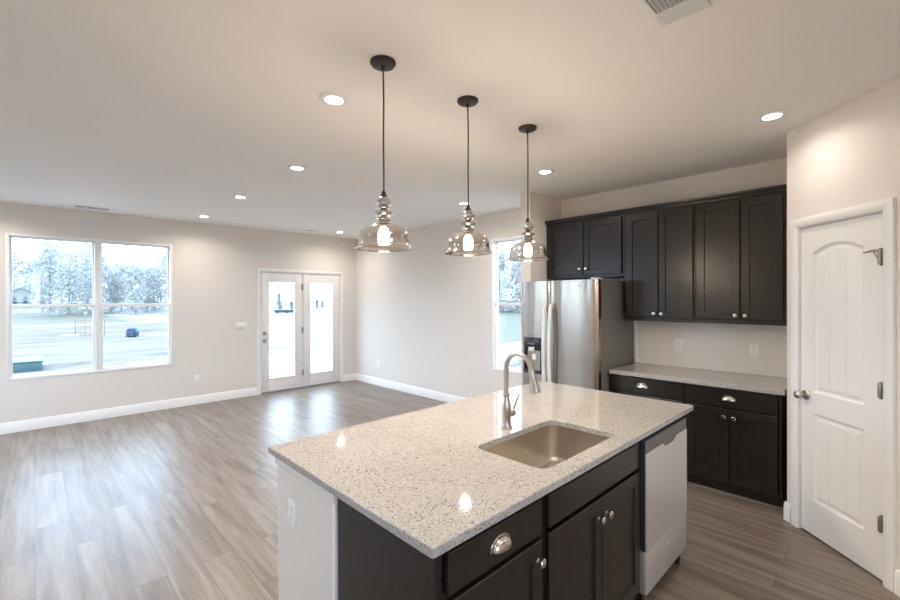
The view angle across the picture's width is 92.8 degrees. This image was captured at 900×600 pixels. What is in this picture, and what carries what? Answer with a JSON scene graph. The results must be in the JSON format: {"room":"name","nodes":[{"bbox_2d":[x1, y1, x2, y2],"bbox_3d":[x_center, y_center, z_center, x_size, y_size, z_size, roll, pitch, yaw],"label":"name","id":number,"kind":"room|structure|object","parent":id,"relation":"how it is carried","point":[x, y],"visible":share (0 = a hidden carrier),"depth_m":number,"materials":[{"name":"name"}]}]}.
{"room":"kitchen","nodes":[
{"label":"kitchen","id":0,"kind":"room"},
{"bbox_2d":[0,202,354,422],"bbox_3d":[-4.455,0.205,5.953,7.405,2.740,0.150,0,0,-44],"label":"wall","id":1,"kind":"structure","parent":0,"point":[215,266],"depth_m":6.43,"materials":[{"name":"beige paint"}]},
{"bbox_2d":[5,232,172,380],"bbox_3d":[-4.681,0.076,5.693,1.691,1.758,0.108,0,0,-44],"label":"window","id":2,"kind":"structure","parent":1,"relation":"in","point":[97,306],"depth_m":5.64,"materials":[{"name":"white plastic"}]},
{"bbox_2d":[0,387,257,434],"bbox_3d":[-5.059,1.515,5.250,5.245,0.130,0.016,0,0,-44],"label":"baseboard","id":3,"kind":"structure","parent":1,"relation":"attached to","point":[51,421],"depth_m":5.79,"materials":[{"name":"white paint"}]},
{"bbox_2d":[194,375,198,382],"bbox_3d":[-3.818,1.186,6.460,0.070,0.115,0.008,0,0,-44],"label":"wall outlet","id":4,"kind":"object","parent":1,"relation":"attached to","point":[196,377],"visible":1,"depth_m":6.46,"materials":[{"name":"white plastic"}]},
{"bbox_2d":[236,322,245,329],"bbox_3d":[-3.363,0.417,6.902,0.162,0.115,0.010,0,0,-44],"label":"light switch","id":5,"kind":"object","parent":1,"relation":"attached to","point":[239,325],"visible":1,"depth_m":6.89,"materials":[{"name":"white plastic"}]},
{"bbox_2d":[257,268,343,394],"bbox_3d":[-2.650,0.516,7.671,1.590,2.090,0.200,0,0,-44],"label":"door","id":6,"kind":"structure","parent":1,"relation":"in","point":[302,377],"depth_m":7.60,"materials":[{"name":"white paint"}]},
{"bbox_2d":[344,373,354,380],"bbox_3d":[-1.944,1.491,8.276,0.246,0.130,0.016,0,0,-44],"label":"baseboard","id":7,"kind":"structure","parent":1,"relation":"attached to","point":[347,377],"depth_m":8.27,"materials":[{"name":"white paint"}]},
{"bbox_2d":[0,0,899,238],"bbox_3d":[-0.959,-1.239,2.344,7.405,0.150,10.199,0,0,-44],"label":"ceiling","id":8,"kind":"structure","parent":0,"point":[161,109],"depth_m":2.47,"materials":[{"name":"paint"}]},
{"bbox_2d":[73,205,110,210],"bbox_3d":[-4.495,-1.158,5.392,0.360,0.007,0.120,0,0,-44],"label":"ceiling vent","id":9,"kind":"object","parent":8,"relation":"in","point":[79,206],"visible":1,"depth_m":5.38,"materials":[{"name":"white plastic"}]},
{"bbox_2d":[197,215,210,217],"bbox_3d":[-3.423,-1.163,5.964,0.170,0.009,0.170,0,0,-44],"label":"recessed light","id":10,"kind":"object","parent":8,"relation":"in","point":[204,216],"visible":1,"depth_m":5.96,"materials":[{"name":"white"}]},
{"bbox_2d":[232,195,248,198],"bbox_3d":[-2.367,-1.163,4.843,0.170,0.009,0.170,0,0,-44],"label":"recessed light","id":11,"kind":"object","parent":8,"relation":"in","point":[234,196],"visible":1,"depth_m":4.82,"materials":[{"name":"white"}]},
{"bbox_2d":[287,165,306,170],"bbox_3d":[-1.349,-1.163,3.780,0.170,0.009,0.170,0,0,-44],"label":"recessed light","id":12,"kind":"object","parent":8,"relation":"in","point":[291,167],"visible":1,"depth_m":3.76,"materials":[{"name":"white"}]},
{"bbox_2d":[319,92,348,106],"bbox_3d":[-0.672,-1.161,2.487,0.170,0.009,0.170,0,0,-44],"label":"recessed light","id":13,"kind":"object","parent":8,"relation":"in","point":[328,98],"visible":1,"depth_m":2.47,"materials":[{"name":"white plastic"}]},
{"bbox_2d":[355,55,412,251],"bbox_3d":[-0.326,-0.707,2.101,0.281,0.915,0.281,0,0,-22],"label":"pendant light","id":14,"kind":"object","parent":8,"relation":"hanging from","point":[383,63],"visible":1,"depth_m":2.08,"materials":[{"name":"clear glass"}]},
{"bbox_2d":[457,201,470,204],"bbox_3d":[0.170,-1.174,5.214,0.170,0.009,0.170,0,0,-44],"label":"recessed light","id":15,"kind":"object","parent":8,"relation":"in","point":[464,202],"visible":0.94,"depth_m":5.21,"materials":[{"name":"white"}]},
{"bbox_2d":[444,95,491,255],"bbox_3d":[0.105,-0.720,2.509,0.281,0.897,0.281,0,0,-22],"label":"pendant light","id":16,"kind":"object","parent":8,"relation":"hanging from","point":[467,101],"visible":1,"depth_m":2.48,"materials":[{"name":"clear glass"}]},
{"bbox_2d":[507,124,548,260],"bbox_3d":[0.528,-0.723,2.914,0.281,0.897,0.281,0,0,23],"label":"pendant light","id":17,"kind":"object","parent":8,"relation":"hanging from","point":[526,128],"visible":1,"depth_m":2.89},
{"bbox_2d":[535,169,553,174],"bbox_3d":[0.870,-1.172,3.928,0.170,0.009,0.170,0,0,-44],"label":"recessed light","id":18,"kind":"object","parent":8,"relation":"in","point":[541,171],"visible":1,"depth_m":3.91,"materials":[{"name":"white"}]},
{"bbox_2d":[638,0,711,28],"bbox_3d":[0.846,-1.162,1.645,0.358,0.012,0.190,0,0,-44],"label":"ceiling vent","id":19,"kind":"object","parent":8,"relation":"in","point":[666,13],"visible":1,"depth_m":1.71,"materials":[{"name":"white plastic"}]},
{"bbox_2d":[756,110,788,121],"bbox_3d":[2.055,-1.172,2.736,0.170,0.009,0.170,0,0,-44],"label":"recessed light","id":20,"kind":"object","parent":8,"relation":"in","point":[777,114],"visible":1,"depth_m":2.72,"materials":[{"name":"white"}]},
{"bbox_2d":[0,380,899,599],"bbox_3d":[-0.948,1.636,2.355,7.405,0.120,10.199,0,0,-44],"label":"floor","id":21,"kind":"structure","parent":0,"point":[179,503],"depth_m":3.11,"materials":[{"name":"wood"}]},
{"bbox_2d":[274,457,337,599],"bbox_3d":[0.154,1.131,2.516,2.144,0.876,0.538,0,0,-44],"label":"wall","id":22,"kind":"structure","parent":21,"relation":"on","point":[307,553],"depth_m":1.76,"materials":[{"name":"beige paint"}]},
{"bbox_2d":[288,497,295,528],"bbox_3d":[-0.684,0.921,1.852,0.008,0.115,0.070,0,0,-44],"label":"wall outlet","id":23,"kind":"object","parent":22,"relation":"attached to","point":[291,504],"visible":1,"depth_m":1.84,"materials":[{"name":"white plastic"}]},
{"bbox_2d":[268,381,693,558],"bbox_3d":[0.345,0.678,2.321,2.191,0.028,1.131,0,0,-44],"label":"countertop","id":24,"kind":"structure","parent":22,"relation":"on","point":[427,477],"depth_m":1.83,"materials":[{"name":"stone"}]},
{"bbox_2d":[500,351,540,428],"bbox_3d":[0.382,0.462,2.194,0.144,0.403,0.238,0,0,-44],"label":"faucet","id":25,"kind":"object","parent":24,"relation":"on","point":[507,412],"visible":1,"depth_m":2.21,"materials":[{"name":"silver metal"}]},
{"bbox_2d":[484,425,608,468],"bbox_3d":[0.469,0.792,2.032,0.680,0.198,0.414,0,0,-44],"label":"sink","id":26,"kind":"object","parent":24,"relation":"in","point":[548,446],"visible":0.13,"depth_m":2.28,"materials":[{"name":"metal"}]},
{"bbox_2d":[338,497,546,599],"bbox_3d":[-0.019,1.136,1.559,0.529,0.876,0.586,0,0,-44],"label":"base cabinet","id":27,"kind":"object","parent":21,"relation":"on","point":[503,561],"visible":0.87,"depth_m":1.38,"materials":[{"name":"brown wood"}]},
{"bbox_2d":[522,277,632,391],"bbox_3d":[1.312,0.674,4.470,0.864,1.768,0.850,0,0,-44],"label":"refrigerator","id":28,"kind":"object","parent":21,"relation":"on","point":[575,331],"visible":0.67,"depth_m":4.16,"materials":[{"name":"grey metal"}]},
{"bbox_2d":[542,442,639,599],"bbox_3d":[0.470,1.132,2.034,0.830,0.876,0.586,0,0,-44],"label":"base cabinet","id":29,"kind":"object","parent":21,"relation":"on","point":[591,522],"visible":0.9,"depth_m":1.81,"materials":[{"name":"brown wood"}]},
{"bbox_2d":[611,374,687,482],"bbox_3d":[1.939,1.123,4.015,0.636,0.867,0.643,0,0,-44],"label":"base cabinet","id":30,"kind":"object","parent":21,"relation":"on","point":[671,391],"visible":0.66,"depth_m":3.79,"materials":[{"name":"brown wood"}]},
{"bbox_2d":[609,362,786,395],"bbox_3d":[2.178,0.670,3.782,0.618,0.038,1.320,0,0,-44],"label":"countertop","id":31,"kind":"structure","parent":30,"relation":"on","point":[722,379],"depth_m":3.64,"materials":[{"name":"stone"}]},
{"bbox_2d":[637,417,686,599],"bbox_3d":[0.992,1.133,2.537,0.606,0.867,0.573,0,0,-44],"label":"dishwasher","id":32,"kind":"object","parent":21,"relation":"on","point":[662,469],"visible":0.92,"depth_m":2.27,"materials":[{"name":"silver plastic"}]},
{"bbox_2d":[685,383,786,510],"bbox_3d":[2.391,1.123,3.550,0.636,0.867,0.648,0,0,-44],"label":"base cabinet","id":33,"kind":"object","parent":21,"relation":"on","point":[737,439],"visible":0.96,"depth_m":3.31,"materials":[{"name":"brown wood"}]},
{"bbox_2d":[521,191,560,384],"bbox_3d":[1.057,0.188,4.927,0.629,2.740,0.127,0,0,-44],"label":"wall","id":34,"kind":"structure","parent":0,"point":[542,208],"depth_m":4.75,"materials":[{"name":"beige paint"}]},
{"bbox_2d":[355,158,786,397],"bbox_3d":[1.648,0.186,4.878,0.150,2.740,9.899,0,0,-44],"label":"wall","id":35,"kind":"structure","parent":0,"point":[424,313],"depth_m":6.18,"materials":[{"name":"beige paint"}]},
{"bbox_2d":[355,373,466,402],"bbox_3d":[-0.310,1.491,6.783,0.016,0.130,4.437,0,0,-44],"label":"baseboard","id":36,"kind":"structure","parent":35,"relation":"attached to","point":[431,394],"depth_m":7.15,"materials":[{"name":"white paint"}]},
{"bbox_2d":[491,236,520,373],"bbox_3d":[0.912,0.063,5.592,0.108,1.785,0.880,0,0,-44],"label":"window","id":37,"kind":"structure","parent":35,"relation":"in","point":[494,242],"depth_m":5.86,"materials":[{"name":"white plastic"}]},
{"bbox_2d":[547,214,624,279],"bbox_3d":[1.506,-0.543,4.643,0.368,0.610,0.896,0,0,-44],"label":"upper cabinet","id":38,"kind":"object","parent":35,"relation":"attached to","point":[589,248],"visible":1,"depth_m":4.50,"materials":[{"name":"brown wood"}]},
{"bbox_2d":[636,321,637,361],"bbox_3d":[1.944,0.424,4.457,0.013,0.448,0.023,0,0,-44],"label":"trim","id":39,"kind":"structure","parent":35,"relation":"attached to","point":[636,321],"depth_m":4.45,"materials":[{"name":"white paint"}]},
{"bbox_2d":[625,204,695,322],"bbox_3d":[2.039,-0.324,4.096,0.368,1.047,0.624,0,0,-44],"label":"upper cabinet","id":40,"kind":"object","parent":35,"relation":"attached to","point":[659,243],"visible":0.99,"depth_m":3.97,"materials":[{"name":"brown wood"}]},
{"bbox_2d":[675,338,682,350],"bbox_3d":[2.225,0.433,4.171,0.008,0.115,0.070,0,0,-44],"label":"wall outlet","id":41,"kind":"object","parent":35,"relation":"attached to","point":[678,342],"visible":1,"depth_m":4.17,"materials":[{"name":"white plastic"}]},
{"bbox_2d":[695,191,786,325],"bbox_3d":[2.482,-0.324,3.641,0.368,1.047,0.640,0,0,-44],"label":"upper cabinet","id":42,"kind":"object","parent":35,"relation":"attached to","point":[741,242],"visible":0.98,"depth_m":3.51,"materials":[{"name":"brown wood"}]},
{"bbox_2d":[545,184,786,224],"bbox_3d":[1.946,-0.870,4.185,0.336,0.042,2.170,0,0,-44],"label":"crown molding","id":43,"kind":"structure","parent":42,"relation":"attached to","point":[778,188],"depth_m":3.85,"materials":[{"name":"brown wood"}]},
{"bbox_2d":[749,343,758,356],"bbox_3d":[2.649,0.436,3.735,0.008,0.115,0.070,0,0,-44],"label":"wall outlet","id":44,"kind":"object","parent":35,"relation":"attached to","point":[753,348],"visible":1,"depth_m":3.73,"materials":[{"name":"white plastic"}]},
{"bbox_2d":[787,77,899,569],"bbox_3d":[2.435,0.192,2.496,0.110,2.740,1.080,0,0,1],"label":"wall","id":45,"kind":"structure","parent":0,"point":[848,155],"depth_m":2.55,"materials":[{"name":"beige paint"}]},
{"bbox_2d":[784,501,790,522],"bbox_3d":[2.384,1.495,3.025,0.016,0.130,0.058,0,0,1],"label":"baseboard","id":46,"kind":"structure","parent":45,"relation":"attached to","point":[787,506],"depth_m":3.02,"materials":[{"name":"white paint"}]},
{"bbox_2d":[790,197,895,591],"bbox_3d":[2.404,0.505,2.637,0.176,2.112,0.702,0,0,1],"label":"door","id":47,"kind":"structure","parent":45,"relation":"in","point":[843,272],"depth_m":2.58,"materials":[{"name":"white paint"}]},
{"bbox_2d":[894,569,899,596],"bbox_3d":[2.371,1.498,2.124,0.017,0.130,0.323,0,0,1],"label":"baseboard","id":48,"kind":"structure","parent":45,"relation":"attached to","point":[897,572],"depth_m":2.27,"materials":[{"name":"white paint"}]},
{"label":"outside","id":49,"kind":"structure","parent":0,"visible":0},
{"bbox_2d":[12,300,520,374],"bbox_3d":[-9.534,1.206,74.396,230.000,0.850,240.000,0,0,-44],"label":"ground","id":50,"kind":"structure","parent":49,"point":[59,353],"depth_m":22.61,"materials":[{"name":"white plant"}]},
{"bbox_2d":[12,247,17,289],"bbox_3d":[-70.140,-3.853,66.864,4.130,10.641,4.337,0,0,-44],"label":"tree","id":51,"kind":"object","parent":50,"relation":"on","point":[13,273],"visible":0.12,"depth_m":67.90,"materials":[{"name":"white plant"}]},
{"bbox_2d":[12,239,30,289],"bbox_3d":[-72.821,-4.798,71.694,4.329,12.515,4.337,0,0,32],"label":"tree","id":52,"kind":"object","parent":50,"relation":"on","point":[23,253],"visible":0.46,"depth_m":71.86,"materials":[{"name":"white plant"}]},
{"bbox_2d":[12,287,33,308],"bbox_3d":[-63.056,-1.033,58.642,8.900,4.500,8.800,0,0,-44],"label":"house","id":53,"kind":"structure","parent":50,"relation":"on","point":[20,295],"depth_m":57.93,"materials":[{"name":"white"}]},
{"bbox_2d":[16,257,37,300],"bbox_3d":[-75.409,-3.559,76.698,3.961,10.034,3.877,0,0,-33],"label":"tree","id":54,"kind":"object","parent":50,"relation":"on","point":[21,265],"visible":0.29,"depth_m":76.20,"materials":[{"name":"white plant"}]},
{"bbox_2d":[13,356,42,372],"bbox_3d":[-11.733,1.770,11.501,1.180,0.325,1.390,0,0,-44],"label":"utility box","id":55,"kind":"object","parent":50,"relation":"on","point":[29,363],"visible":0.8,"depth_m":11.28,"materials":[{"name":"teal plastic"}]},
{"bbox_2d":[24,249,55,303],"bbox_3d":[-67.210,-3.826,70.261,4.113,10.591,4.202,0,0,38],"label":"tree","id":56,"kind":"object","parent":50,"relation":"on","point":[35,259],"visible":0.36,"depth_m":69.66,"materials":[{"name":"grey plant"}]},
{"bbox_2d":[37,284,46,303],"bbox_3d":[-60.608,-0.694,63.820,1.346,3.947,1.404,0,0,-21],"label":"tree","id":57,"kind":"object","parent":50,"relation":"on","point":[40,284],"visible":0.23,"depth_m":63.56,"materials":[{"name":"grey plant"}]},
{"bbox_2d":[27,239,67,316],"bbox_3d":[-38.869,-2.642,41.532,3.060,9.227,3.054,0,0,27],"label":"tree","id":58,"kind":"object","parent":50,"relation":"on","point":[51,256],"visible":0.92,"depth_m":41.39,"materials":[{"name":"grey plant"}]},
{"bbox_2d":[36,241,65,302],"bbox_3d":[-69.685,-5.185,74.880,4.236,13.279,4.228,0,0,4],"label":"tree","id":59,"kind":"object","parent":50,"relation":"on","point":[41,241],"visible":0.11,"depth_m":74.85,"materials":[{"name":"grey plant"}]},
{"bbox_2d":[52,241,74,302],"bbox_3d":[-72.131,-5.114,79.696,4.249,13.109,4.257,0,0,5],"label":"tree","id":60,"kind":"object","parent":50,"relation":"on","point":[66,241],"visible":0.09,"depth_m":79.69,"materials":[{"name":"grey plant"}]},
{"bbox_2d":[52,259,83,313],"bbox_3d":[-40.903,-1.369,46.009,2.796,6.385,2.663,0,0,-4],"label":"tree","id":61,"kind":"object","parent":50,"relation":"on","point":[68,272],"visible":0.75,"depth_m":45.86,"materials":[{"name":"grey plant"}]},
{"bbox_2d":[62,241,87,302],"bbox_3d":[-63.762,-4.740,73.044,4.138,12.307,4.130,0,0,19],"label":"tree","id":62,"kind":"object","parent":50,"relation":"on","point":[73,250],"visible":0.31,"depth_m":72.52,"materials":[{"name":"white plant"}]},
{"bbox_2d":[70,243,91,302],"bbox_3d":[-66.455,-4.916,77.848,4.400,12.661,4.392,0,0,-35],"label":"tree","id":63,"kind":"object","parent":50,"relation":"on","point":[81,243],"visible":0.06,"depth_m":77.24,"materials":[{"name":"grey plant"}]},
{"bbox_2d":[71,258,91,311],"bbox_3d":[-42.691,-1.776,50.452,3.098,7.068,3.166,0,0,14],"label":"tree","id":64,"kind":"object","parent":50,"relation":"on","point":[79,258],"visible":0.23,"depth_m":50.02,"materials":[{"name":"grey plant"}]},
{"bbox_2d":[75,319,104,335],"bbox_3d":[-18.691,1.488,22.253,1.524,0.960,0.036,0,0,-1],"label":"fence","id":65,"kind":"object","parent":50,"relation":"on","point":[104,319],"visible":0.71,"depth_m":22.24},
{"bbox_2d":[73,242,111,314],"bbox_3d":[-36.583,-3.059,43.938,3.175,10.057,3.181,0,0,3],"label":"tree","id":66,"kind":"object","parent":50,"relation":"on","point":[88,285],"visible":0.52,"depth_m":43.58,"materials":[{"name":"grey plant"}]},
{"bbox_2d":[84,248,112,303],"bbox_3d":[-45.089,-2.698,54.885,3.043,8.754,3.196,0,0,23],"label":"tree","id":67,"kind":"object","parent":50,"relation":"on","point":[105,248],"visible":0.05,"depth_m":55.15,"materials":[{"name":"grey plant"}]},
{"bbox_2d":[102,258,118,303],"bbox_3d":[-60.694,-3.414,76.171,4.186,9.605,4.276,0,0,5],"label":"tree","id":68,"kind":"object","parent":50,"relation":"on","point":[114,258],"visible":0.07,"depth_m":76.21,"materials":[{"name":"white plant"}]},
{"bbox_2d":[102,264,125,312],"bbox_3d":[-38.453,-1.346,48.555,2.934,6.314,2.998,0,0,-17],"label":"tree","id":69,"kind":"object","parent":50,"relation":"on","point":[114,277],"visible":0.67,"depth_m":48.52,"materials":[{"name":"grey plant"}]},
{"bbox_2d":[108,251,132,310],"bbox_3d":[-40.475,-2.145,52.689,2.854,7.688,2.860,0,0,-16],"label":"tree","id":70,"kind":"object","parent":50,"relation":"on","point":[120,267],"visible":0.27,"depth_m":52.55,"materials":[{"name":"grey plant"}]},
{"bbox_2d":[125,328,138,336],"bbox_3d":[-15.964,1.628,21.582,0.540,0.474,0.544,0,0,-2],"label":"bundle","id":71,"kind":"object","parent":50,"relation":"on","point":[130,332],"visible":0.98,"depth_m":21.40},
{"bbox_2d":[122,259,142,309],"bbox_3d":[-42.570,-1.968,57.492,2.732,7.132,2.869,0,0,42],"label":"tree","id":72,"kind":"object","parent":50,"relation":"on","point":[136,259],"visible":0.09,"depth_m":57.16,"materials":[{"name":"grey plant"}]},
{"bbox_2d":[120,254,150,314],"bbox_3d":[-34.169,-1.556,46.565,2.899,6.888,2.761,0,0,11],"label":"tree","id":73,"kind":"object","parent":50,"relation":"on","point":[135,274],"visible":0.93,"depth_m":46.32,"materials":[{"name":"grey plant"}]},
{"bbox_2d":[135,259,159,311],"bbox_3d":[-36.012,-1.635,50.911,2.864,6.875,2.803,0,0,-30],"label":"tree","id":74,"kind":"object","parent":50,"relation":"on","point":[150,280],"visible":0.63,"depth_m":50.88,"materials":[{"name":"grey plant"}]},
{"bbox_2d":[143,264,165,310],"bbox_3d":[-38.270,-1.658,55.322,2.949,6.683,3.013,0,0,-22],"label":"tree","id":75,"kind":"object","parent":50,"relation":"on","point":[159,282],"visible":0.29,"depth_m":55.39,"materials":[{"name":"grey plant"}]},
{"bbox_2d":[148,248,166,308],"bbox_3d":[-40.342,-3.149,59.780,2.977,9.494,2.983,0,0,-16],"label":"tree","id":76,"kind":"object","parent":50,"relation":"on","point":[156,260],"visible":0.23,"depth_m":59.58,"materials":[{"name":"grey plant"}]},
{"bbox_2d":[157,248,167,312],"bbox_3d":[-31.468,-2.937,48.716,3.145,9.686,3.139,0,0,2],"label":"tree","id":77,"kind":"object","parent":50,"relation":"on","point":[165,249],"visible":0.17,"depth_m":48.11,"materials":[{"name":"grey plant"}]},
{"bbox_2d":[269,282,274,307],"bbox_3d":[-24.285,-2.534,56.011,2.731,8.586,2.833,0,0,-29],"label":"tree","id":78,"kind":"object","parent":50,"relation":"on","point":[269,282],"visible":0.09,"depth_m":56.17,"materials":[{"name":"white plant"}]},
{"bbox_2d":[275,291,282,308],"bbox_3d":[-24.512,0.065,61.516,1.047,2.860,1.092,0,0,11],"label":"tree","id":79,"kind":"object","parent":50,"relation":"on","point":[279,296],"visible":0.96,"depth_m":61.38,"materials":[{"name":"green plant"}]},
{"bbox_2d":[274,305,293,312],"bbox_3d":[-19.520,1.139,51.150,2.620,1.080,1.400,0,0,-27],"label":"railed platform","id":80,"kind":"object","parent":50,"relation":"on","point":[292,310],"visible":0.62,"depth_m":50.39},
{"bbox_2d":[499,242,510,299],"bbox_3d":[6.389,-3.158,57.690,3.992,9.859,3.801,0,0,-17],"label":"tree","id":81,"kind":"object","parent":50,"relation":"on","point":[500,248],"visible":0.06,"depth_m":57.27,"materials":[{"name":"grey plant"}]},
{"bbox_2d":[499,244,515,311],"bbox_3d":[6.175,-2.668,52.519,3.923,9.115,3.840,0,0,-19],"label":"tree","id":82,"kind":"object","parent":50,"relation":"on","point":[502,285],"visible":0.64,"depth_m":52.02,"materials":[{"name":"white plant"}]},
{"bbox_2d":[506,250,519,308],"bbox_3d":[9.338,-2.807,60.127,3.584,8.946,3.413,0,0,19],"label":"tree","id":83,"kind":"object","parent":50,"relation":"on","point":[519,250],"visible":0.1,"depth_m":59.86,"materials":[{"name":"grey plant"}]},
{"bbox_2d":[508,250,520,310],"bbox_3d":[9.033,-2.560,54.953,3.584,8.682,3.764,0,0,32],"label":"tree","id":84,"kind":"object","parent":50,"relation":"on","point":[513,264],"visible":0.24,"depth_m":54.73,"materials":[{"name":"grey plant"}]},
{"bbox_2d":[510,241,520,311],"bbox_3d":[8.834,-3.841,49.822,3.949,11.531,3.957,0,0,-3],"label":"tree","id":85,"kind":"object","parent":50,"relation":"on","point":[519,259],"visible":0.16,"depth_m":49.55,"materials":[{"name":"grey plant"}]},
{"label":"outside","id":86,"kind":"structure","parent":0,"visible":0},
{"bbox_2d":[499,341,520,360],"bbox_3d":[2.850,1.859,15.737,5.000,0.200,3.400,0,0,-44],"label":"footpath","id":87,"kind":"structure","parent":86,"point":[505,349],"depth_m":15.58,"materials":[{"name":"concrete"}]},
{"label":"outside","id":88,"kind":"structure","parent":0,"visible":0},
{"bbox_2d":[126,345,518,377],"bbox_3d":[-3.413,1.843,11.993,8.200,0.310,7.041,0,0,-44],"label":"patio","id":89,"kind":"structure","parent":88,"point":[281,362],"depth_m":11.91,"materials":[{"name":"concrete"}]},
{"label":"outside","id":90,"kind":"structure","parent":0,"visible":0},
{"bbox_2d":[13,318,286,328],"bbox_3d":[-35.657,1.983,23.079,71.000,0.195,3.200,0,0,-44],"label":"road","id":91,"kind":"structure","parent":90,"point":[152,322],"depth_m":31.71,"materials":[{"name":"grey asphalt"}]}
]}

